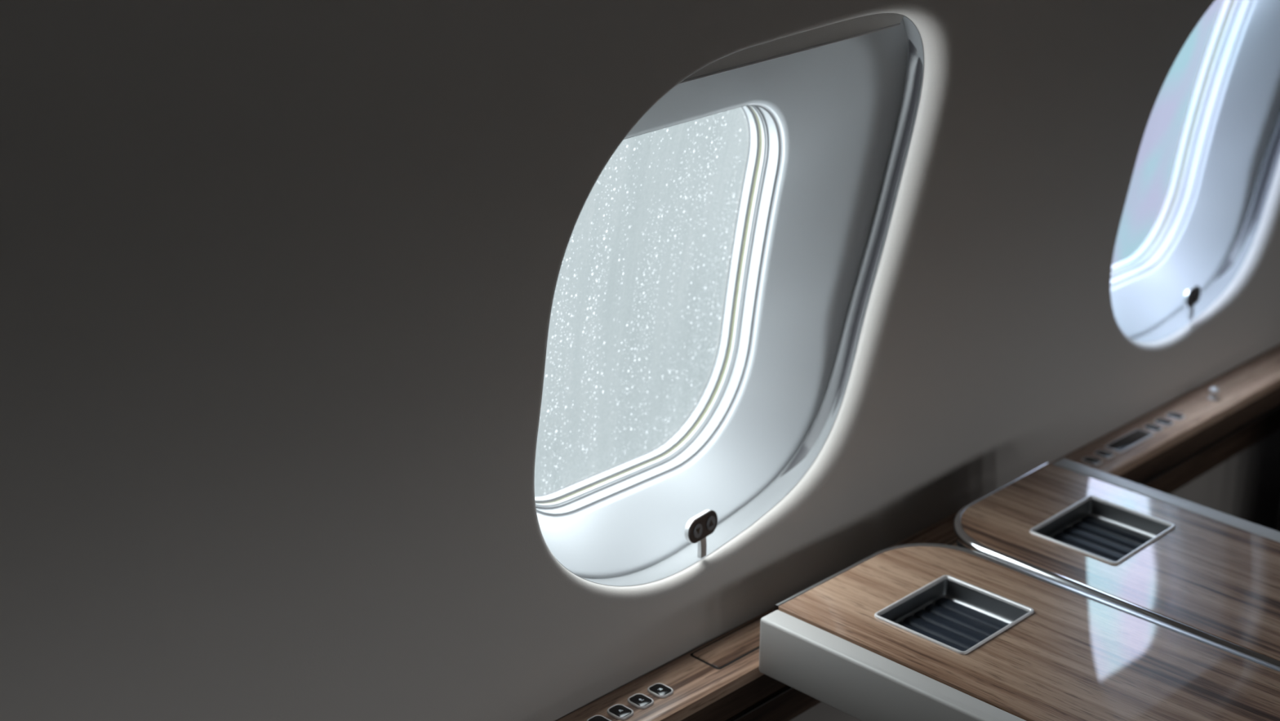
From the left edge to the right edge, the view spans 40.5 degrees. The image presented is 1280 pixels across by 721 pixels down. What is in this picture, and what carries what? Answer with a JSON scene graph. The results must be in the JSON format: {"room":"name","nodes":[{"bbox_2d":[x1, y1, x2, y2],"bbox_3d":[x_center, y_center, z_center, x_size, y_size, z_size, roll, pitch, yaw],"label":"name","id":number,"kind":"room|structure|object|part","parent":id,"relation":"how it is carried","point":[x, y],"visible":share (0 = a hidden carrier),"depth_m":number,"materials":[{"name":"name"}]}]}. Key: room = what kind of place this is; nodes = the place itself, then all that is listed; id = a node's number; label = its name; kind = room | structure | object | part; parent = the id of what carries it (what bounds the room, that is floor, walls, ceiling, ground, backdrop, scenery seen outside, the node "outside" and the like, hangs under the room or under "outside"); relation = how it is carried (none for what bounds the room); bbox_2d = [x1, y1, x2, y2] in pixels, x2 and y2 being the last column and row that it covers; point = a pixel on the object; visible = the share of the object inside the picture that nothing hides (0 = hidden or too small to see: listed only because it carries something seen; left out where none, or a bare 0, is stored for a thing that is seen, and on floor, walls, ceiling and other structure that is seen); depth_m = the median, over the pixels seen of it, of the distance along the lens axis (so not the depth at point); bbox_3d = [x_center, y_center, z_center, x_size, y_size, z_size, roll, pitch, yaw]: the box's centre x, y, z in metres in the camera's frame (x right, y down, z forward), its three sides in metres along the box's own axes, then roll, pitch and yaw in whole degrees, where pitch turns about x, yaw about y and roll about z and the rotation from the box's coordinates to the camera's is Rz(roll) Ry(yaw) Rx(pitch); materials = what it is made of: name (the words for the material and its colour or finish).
{"room":"aircraft cabin","nodes":[
{"label":"aircraft cabin","id":0,"kind":"room"},
{"bbox_2d":[0,0,1279,720],"bbox_3d":[1.035,-0.391,1.907,0.620,1.367,5.810,20,27,40],"label":"wall","id":1,"kind":"structure","parent":0,"point":[278,278],"depth_m":1.14,"materials":[{"name":"grey plastic"}]},
{"bbox_2d":[534,13,924,586],"bbox_3d":[0.054,-0.059,1.442,0.191,0.486,0.448,20,27,41],"label":"window","id":2,"kind":"structure","parent":1,"relation":"in","point":[830,112],"depth_m":1.55,"materials":[{"name":"grey plastic"}]},
{"bbox_2d":[684,509,717,558],"bbox_3d":[0.053,0.150,1.491,0.008,0.039,0.043,15,24,33],"label":"switch","id":3,"kind":"object","parent":2,"relation":"attached to","point":[704,523],"visible":1,"depth_m":1.49,"materials":[{"name":"black plastic"}]},
{"bbox_3d":[0.053,0.158,1.494,0.004,0.023,0.008,9,21,36],"label":"stem","id":4,"kind":"part","parent":3,"relation":"part of","materials":[{"name":"grey metal"}]},
{"bbox_3d":[0.054,0.142,1.487,0.002,0.021,0.043,9,21,36],"label":"plate","id":5,"kind":"part","parent":3,"relation":"part of","materials":[{"name":"black plastic"}]},
{"bbox_2d":[684,13,903,79],"bbox_3d":[0.104,-0.243,1.321,0.016,0.046,0.323,20,27,41],"label":"shade","id":6,"kind":"object","parent":2,"relation":"attached to","point":[882,24],"depth_m":1.35,"materials":[{"name":"grey plastic"}]},
{"bbox_2d":[556,344,1279,720],"bbox_3d":[0.841,0.030,2.256,0.057,0.086,5.702,20,27,40],"label":"ledge","id":7,"kind":"object","parent":1,"relation":"attached to","point":[721,678],"depth_m":1.89,"materials":[{"name":"brown wood"}]},
{"bbox_3d":[-0.032,0.288,1.382,0.020,0.002,0.017,19,27,40],"label":"ledge button","id":8,"kind":"part","parent":7,"relation":"part of","materials":[{"name":"black plastic"}]},
{"bbox_3d":[-0.016,0.283,1.398,0.020,0.002,0.017,20,27,40],"label":"ledge button","id":9,"kind":"part","parent":7,"relation":"part of","materials":[{"name":"black plastic"}]},
{"bbox_3d":[0.001,0.277,1.415,0.020,0.002,0.017,19,27,40],"label":"ledge button","id":10,"kind":"part","parent":7,"relation":"part of","materials":[{"name":"black plastic"}]},
{"bbox_3d":[0.017,0.272,1.431,0.020,0.002,0.017,19,27,40],"label":"ledge button","id":11,"kind":"part","parent":7,"relation":"part of","materials":[{"name":"black plastic"}]},
{"bbox_3d":[0.238,0.193,1.657,0.031,0.001,0.528,20,27,40],"label":"lid","id":12,"kind":"part","parent":7,"relation":"part of","materials":[{"name":"brown wood"}]},
{"bbox_3d":[0.855,0.038,2.244,0.013,0.004,5.701,20,27,40],"label":"rail","id":13,"kind":"part","parent":7,"relation":"part of","materials":[{"name":"brown wood"}]},
{"bbox_3d":[0.494,0.109,1.900,0.020,0.002,0.017,19,27,40],"label":"ledge button","id":14,"kind":"part","parent":7,"relation":"part of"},
{"bbox_3d":[0.513,0.103,1.918,0.020,0.002,0.017,20,27,40],"label":"ledge button","id":15,"kind":"part","parent":7,"relation":"part of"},
{"bbox_2d":[1104,428,1153,453],"bbox_3d":[0.551,0.090,1.956,0.022,0.002,0.077,20,27,40],"label":"display","id":16,"kind":"object","parent":7,"relation":"attached to","point":[1137,436],"visible":1,"depth_m":1.95,"materials":[{"name":"black"}]},
{"bbox_3d":[0.589,0.077,1.993,0.020,0.002,0.017,19,27,40],"label":"ledge button","id":17,"kind":"part","parent":7,"relation":"part of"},
{"bbox_3d":[0.607,0.071,2.011,0.020,0.002,0.017,19,27,40],"label":"ledge button","id":18,"kind":"part","parent":7,"relation":"part of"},
{"bbox_3d":[0.626,0.065,2.029,0.020,0.002,0.017,20,27,40],"label":"ledge button","id":19,"kind":"part","parent":7,"relation":"part of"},
{"bbox_2d":[1207,386,1219,399],"bbox_3d":[0.689,0.039,2.085,0.013,0.014,0.013,20,27,40],"label":"toggle","id":20,"kind":"object","parent":7,"relation":"on","point":[1213,390],"visible":1,"depth_m":2.08,"materials":[{"name":"white metal"}]},
{"bbox_2d":[789,428,1279,720],"bbox_3d":[0.838,0.331,2.364,0.018,0.552,5.761,20,27,40],"label":"trim","id":21,"kind":"structure","parent":1,"relation":"attached to","point":[1246,486],"depth_m":2.20,"materials":[{"name":"grey fabric"}]},
{"bbox_2d":[1110,0,1279,342],"bbox_3d":[0.648,-0.267,2.023,0.193,0.486,0.448,20,27,41],"label":"window","id":22,"kind":"structure","parent":1,"relation":"in","point":[1204,230],"depth_m":2.17,"materials":[{"name":"grey plastic"}]},
{"bbox_2d":[1183,284,1200,319],"bbox_3d":[0.664,-0.069,2.089,0.008,0.039,0.043,15,24,33],"label":"switch","id":23,"kind":"object","parent":22,"relation":"attached to","point":[1192,295],"visible":1,"depth_m":2.08,"materials":[{"name":"grey"}]},
{"bbox_3d":[0.664,-0.061,2.091,0.004,0.023,0.008,9,21,36],"label":"stem","id":24,"kind":"part","parent":23,"relation":"part of","materials":[{"name":"grey metal"}]},
{"bbox_3d":[0.665,-0.077,2.085,0.002,0.021,0.043,9,21,36],"label":"plate","id":25,"kind":"part","parent":23,"relation":"part of","materials":[{"name":"black plastic"}]},
{"bbox_3d":[1.563,0.892,1.797,2.310,0.050,5.800,20,27,41],"label":"floor","id":26,"kind":"structure","parent":0,"visible":0},
{"bbox_2d":[759,457,1279,720],"bbox_3d":[0.477,0.561,1.527,0.632,0.709,0.471,20,27,41],"label":"folding table","id":27,"kind":"object","parent":26,"relation":"on","point":[1068,590],"visible":1,"depth_m":1.46,"materials":[{"name":"walnut"},{"name":"silver metal"},{"name":"pale lacquer"}]},
{"bbox_3d":[0.264,0.212,1.459,0.093,0.003,0.105,19,27,41],"label":"tray frame","id":28,"kind":"part","parent":27,"relation":"part of","materials":[{"name":"silver metal"}]},
{"bbox_2d":[880,579,1028,623],"bbox_3d":[0.264,0.222,1.462,0.087,0.018,0.099,19,27,41],"label":"tray","id":29,"kind":"object","parent":27,"relation":"on","point":[924,601],"depth_m":1.49,"materials":[{"name":"silver metal"}]},
{"bbox_3d":[0.430,0.156,1.612,0.092,0.003,0.109,20,29,41],"label":"tray frame","id":30,"kind":"part","parent":27,"relation":"part of","materials":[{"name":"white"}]},
{"bbox_2d":[1035,498,1170,537],"bbox_3d":[0.430,0.166,1.616,0.086,0.018,0.103,20,29,41],"label":"tray","id":31,"kind":"object","parent":27,"relation":"on","point":[1073,517],"depth_m":1.65,"materials":[{"name":"silver metal"}]},
{"bbox_2d":[1275,503,1279,531],"bbox_3d":[1.338,0.034,2.155,0.705,1.300,0.852,20,27,41],"label":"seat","id":32,"kind":"object","parent":26,"relation":"on","point":[1277,525],"visible":0.02,"depth_m":2.16,"materials":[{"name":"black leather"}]}
]}

